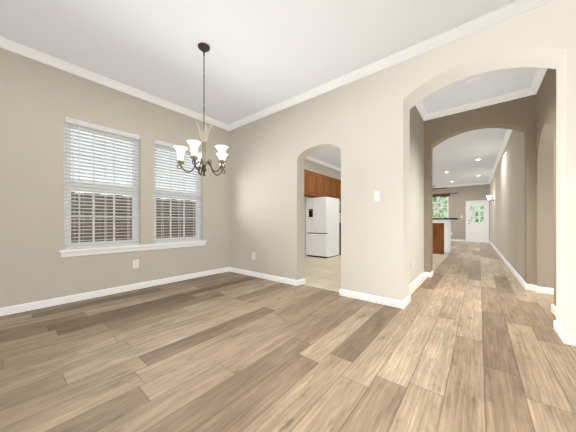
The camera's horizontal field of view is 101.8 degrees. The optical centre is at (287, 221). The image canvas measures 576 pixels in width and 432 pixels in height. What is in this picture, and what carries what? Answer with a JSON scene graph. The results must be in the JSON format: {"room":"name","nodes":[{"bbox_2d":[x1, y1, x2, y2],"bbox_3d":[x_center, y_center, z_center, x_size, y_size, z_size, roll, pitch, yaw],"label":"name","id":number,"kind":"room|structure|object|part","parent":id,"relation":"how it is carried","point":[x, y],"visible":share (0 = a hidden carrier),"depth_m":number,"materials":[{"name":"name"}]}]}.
{"room":"dining room","nodes":[
{"label":"dining room","id":0,"kind":"room"},
{"bbox_2d":[0,47,340,307],"bbox_3d":[0.819,-0.440,6.928,0.150,2.740,16.600,0,0,39],"label":"wall","id":1,"kind":"structure","parent":0,"point":[40,102],"depth_m":2.67,"materials":[{"name":"beige paint"}]},
{"bbox_2d":[59,117,206,256],"bbox_3d":[-2.039,-0.405,3.375,0.167,1.610,1.830,0,0,39],"label":"dining window","id":2,"kind":"structure","parent":1,"relation":"in","point":[79,248],"depth_m":3.12,"materials":[{"name":"white plastic"}]},
{"bbox_3d":[-2.022,0.360,3.361,0.122,0.080,1.830,0,0,39],"label":"sill","id":3,"kind":"part","parent":2,"relation":"part of","materials":[{"name":"white wood"}]},
{"bbox_2d":[133,260,138,268],"bbox_3d":[-2.098,0.580,3.230,0.009,0.116,0.072,0,0,39],"label":"electrical outlet plate","id":4,"kind":"object","parent":1,"relation":"attached to","point":[135,263],"depth_m":3.22,"materials":[{"name":"white plastic"}]},
{"bbox_2d":[0,0,554,187],"bbox_3d":[2.891,-1.770,5.236,5.200,0.080,16.300,0,0,39],"label":"crown molding","id":5,"kind":"structure","parent":1,"relation":"attached to","point":[511,10],"depth_m":2.86,"materials":[{"name":"white"}]},
{"bbox_2d":[0,239,575,345],"bbox_3d":[2.891,0.891,5.236,5.200,0.078,16.300,0,0,39],"label":"baseboard","id":6,"kind":"structure","parent":1,"relation":"attached to","point":[566,338],"depth_m":2.96,"materials":[{"name":"white wood"}]},
{"bbox_2d":[304,169,307,196],"bbox_3d":[0.216,-0.998,5.807,0.334,0.614,0.400,0,0,39],"label":"upper cabinet","id":7,"kind":"object","parent":1,"relation":"attached to","point":[305,171],"depth_m":5.87,"materials":[{"name":"brown wood"}]},
{"bbox_2d":[308,170,315,196],"bbox_3d":[0.469,-0.998,6.117,0.334,0.614,0.400,0,0,39],"label":"upper cabinet","id":8,"kind":"object","parent":1,"relation":"attached to","point":[311,176],"depth_m":6.05,"materials":[{"name":"brown wood"}]},
{"bbox_2d":[316,173,323,196],"bbox_3d":[0.722,-0.998,6.427,0.334,0.614,0.400,0,0,39],"label":"upper cabinet","id":9,"kind":"object","parent":1,"relation":"attached to","point":[316,185],"depth_m":6.33,"materials":[{"name":"brown wood"}]},
{"bbox_2d":[316,175,331,197],"bbox_3d":[0.975,-0.998,6.737,0.334,0.614,0.400,0,0,39],"label":"upper cabinet","id":10,"kind":"object","parent":1,"relation":"attached to","point":[327,180],"depth_m":6.66,"materials":[{"name":"brown wood"}]},
{"bbox_2d":[331,178,335,197],"bbox_3d":[1.228,-0.998,7.046,0.334,0.614,0.400,0,0,39],"label":"upper cabinet","id":11,"kind":"object","parent":1,"relation":"attached to","point":[333,179],"depth_m":6.94,"materials":[{"name":"brown wood"}]},
{"bbox_2d":[336,179,340,199],"bbox_3d":[1.481,-0.998,7.356,0.334,0.614,0.400,0,0,39],"label":"upper cabinet","id":12,"kind":"object","parent":1,"relation":"attached to","point":[338,183],"depth_m":7.17,"materials":[{"name":"brown wood"}]},
{"bbox_2d":[0,0,537,185],"bbox_3d":[2.891,-1.860,5.236,5.500,0.100,16.600,0,0,39],"label":"ceiling","id":13,"kind":"structure","parent":0,"point":[260,55],"depth_m":2.40,"materials":[{"name":"white paint"}]},
{"bbox_2d":[173,42,228,175],"bbox_3d":[-0.855,-1.142,2.435,0.554,1.336,0.534,0,0,39],"label":"chandelier","id":14,"kind":"object","parent":13,"relation":"hanging from","point":[201,160],"visible":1,"depth_m":2.38,"materials":[{"name":"white glass"}]},
{"bbox_2d":[465,78,479,84],"bbox_3d":[2.376,-1.807,3.009,0.154,0.006,0.154,0,0,-6],"label":"recessed light","id":15,"kind":"object","parent":13,"relation":"in","point":[472,81],"depth_m":3.01,"materials":[{"name":"white"}]},
{"bbox_2d":[0,241,575,431],"bbox_3d":[2.891,0.970,5.236,5.500,0.080,16.600,0,0,39],"label":"floor","id":16,"kind":"structure","parent":0,"point":[467,339],"depth_m":1.58,"materials":[{"name":"brown wood"}]},
{"bbox_2d":[433,218,452,253],"bbox_3d":[4.554,0.430,7.054,0.525,1.000,0.680,0,0,39],"label":"kitchen island","id":17,"kind":"object","parent":16,"relation":"on","point":[441,235],"depth_m":6.75,"materials":[{"name":"brown wood"}]},
{"bbox_2d":[302,254,447,294],"bbox_3d":[1.693,0.970,5.627,3.150,0.080,5.210,0,0,39],"label":"floor","id":18,"kind":"structure","parent":0,"point":[323,273],"depth_m":4.40,"materials":[{"name":"beige tile"}]},
{"bbox_2d":[306,197,338,257],"bbox_3d":[0.946,0.142,6.419,0.630,1.575,0.769,0,0,39],"label":"refrigerator","id":19,"kind":"object","parent":18,"relation":"on","point":[322,227],"visible":1,"depth_m":6.17,"materials":[{"name":"white painted metal"},{"name":"black plastic"}]},
{"bbox_2d":[339,223,340,254],"bbox_3d":[1.495,0.420,7.054,0.678,1.020,0.750,0,0,39],"label":"range","id":20,"kind":"object","parent":18,"relation":"on","point":[339,238],"visible":0.04,"depth_m":6.59,"materials":[{"name":"black metal"}]},
{"bbox_2d":[229,0,575,334],"bbox_3d":[0.993,-0.440,2.912,5.200,2.740,0.300,0,0,39],"label":"wall","id":21,"kind":"structure","parent":0,"point":[269,154],"depth_m":2.71,"materials":[{"name":"beige paint"}]},
{"bbox_2d":[374,191,380,200],"bbox_3d":[1.026,-0.300,2.683,0.072,0.116,0.012,0,0,39],"label":"light switch","id":22,"kind":"object","parent":21,"relation":"attached to","point":[377,195],"visible":1,"depth_m":2.68,"materials":[{"name":"white plastic"}]},
{"bbox_2d":[410,106,423,283],"bbox_3d":[1.792,-0.440,3.448,0.120,2.740,1.540,0,0,39],"label":"wall","id":23,"kind":"structure","parent":0,"point":[416,188],"depth_m":3.54,"materials":[{"name":"beige paint"}]},
{"bbox_2d":[433,184,489,240],"bbox_3d":[7.823,-0.440,11.828,4.500,2.740,0.150,0,0,39],"label":"wall","id":24,"kind":"structure","parent":0,"point":[457,205],"depth_m":11.29,"materials":[{"name":"beige paint"}]},
{"bbox_2d":[433,193,457,217],"bbox_3d":[7.494,-0.757,11.923,1.930,1.335,0.116,0,0,39],"label":"window","id":25,"kind":"structure","parent":24,"relation":"in","point":[440,205],"depth_m":11.78,"materials":[{"name":"white"}]},
{"bbox_2d":[468,202,486,241],"bbox_3d":[8.829,-0.008,10.926,0.708,1.852,0.114,0,0,39],"label":"door","id":26,"kind":"structure","parent":24,"relation":"in","point":[477,221],"depth_m":10.93,"materials":[{"name":"white wood"}]},
{"bbox_2d":[466,200,488,241],"bbox_3d":[8.816,-0.035,10.909,0.840,1.930,0.016,0,0,39],"label":"door frame","id":27,"kind":"structure","parent":24,"relation":"attached to","point":[487,217],"depth_m":10.67,"materials":[{"name":"white wood"}]},
{"bbox_2d":[424,94,535,284],"bbox_3d":[2.861,-0.440,3.705,1.450,2.740,0.210,0,0,39],"label":"wall","id":28,"kind":"structure","parent":0,"point":[519,114],"depth_m":3.40,"materials":[{"name":"beige paint"}]},
{"bbox_2d":[490,130,523,279],"bbox_3d":[6.418,-0.440,6.907,0.450,2.740,9.250,0,0,39],"label":"wall","id":29,"kind":"structure","parent":0,"point":[507,213],"depth_m":4.66,"materials":[{"name":"beige paint"}]},
{"bbox_2d":[536,68,555,305],"bbox_3d":[3.024,-0.440,2.577,0.230,2.740,1.750,0,0,39],"label":"wall","id":30,"kind":"structure","parent":0,"point":[546,185],"depth_m":3.02,"materials":[{"name":"beige paint"}]},
{"label":"outside","id":31,"kind":"structure","parent":0,"visible":0},
{"bbox_3d":[-5.962,1.040,9.691,13.850,0.020,26.000,0,0,39],"label":"ground","id":32,"kind":"structure","parent":31,"visible":0},
{"bbox_2d":[71,192,194,242],"bbox_3d":[-5.380,0.180,4.373,0.080,1.700,10.500,0,0,39],"label":"fence","id":33,"kind":"object","parent":32,"relation":"on","point":[120,227],"depth_m":5.79,"materials":[{"name":"brown wood"}]}
]}

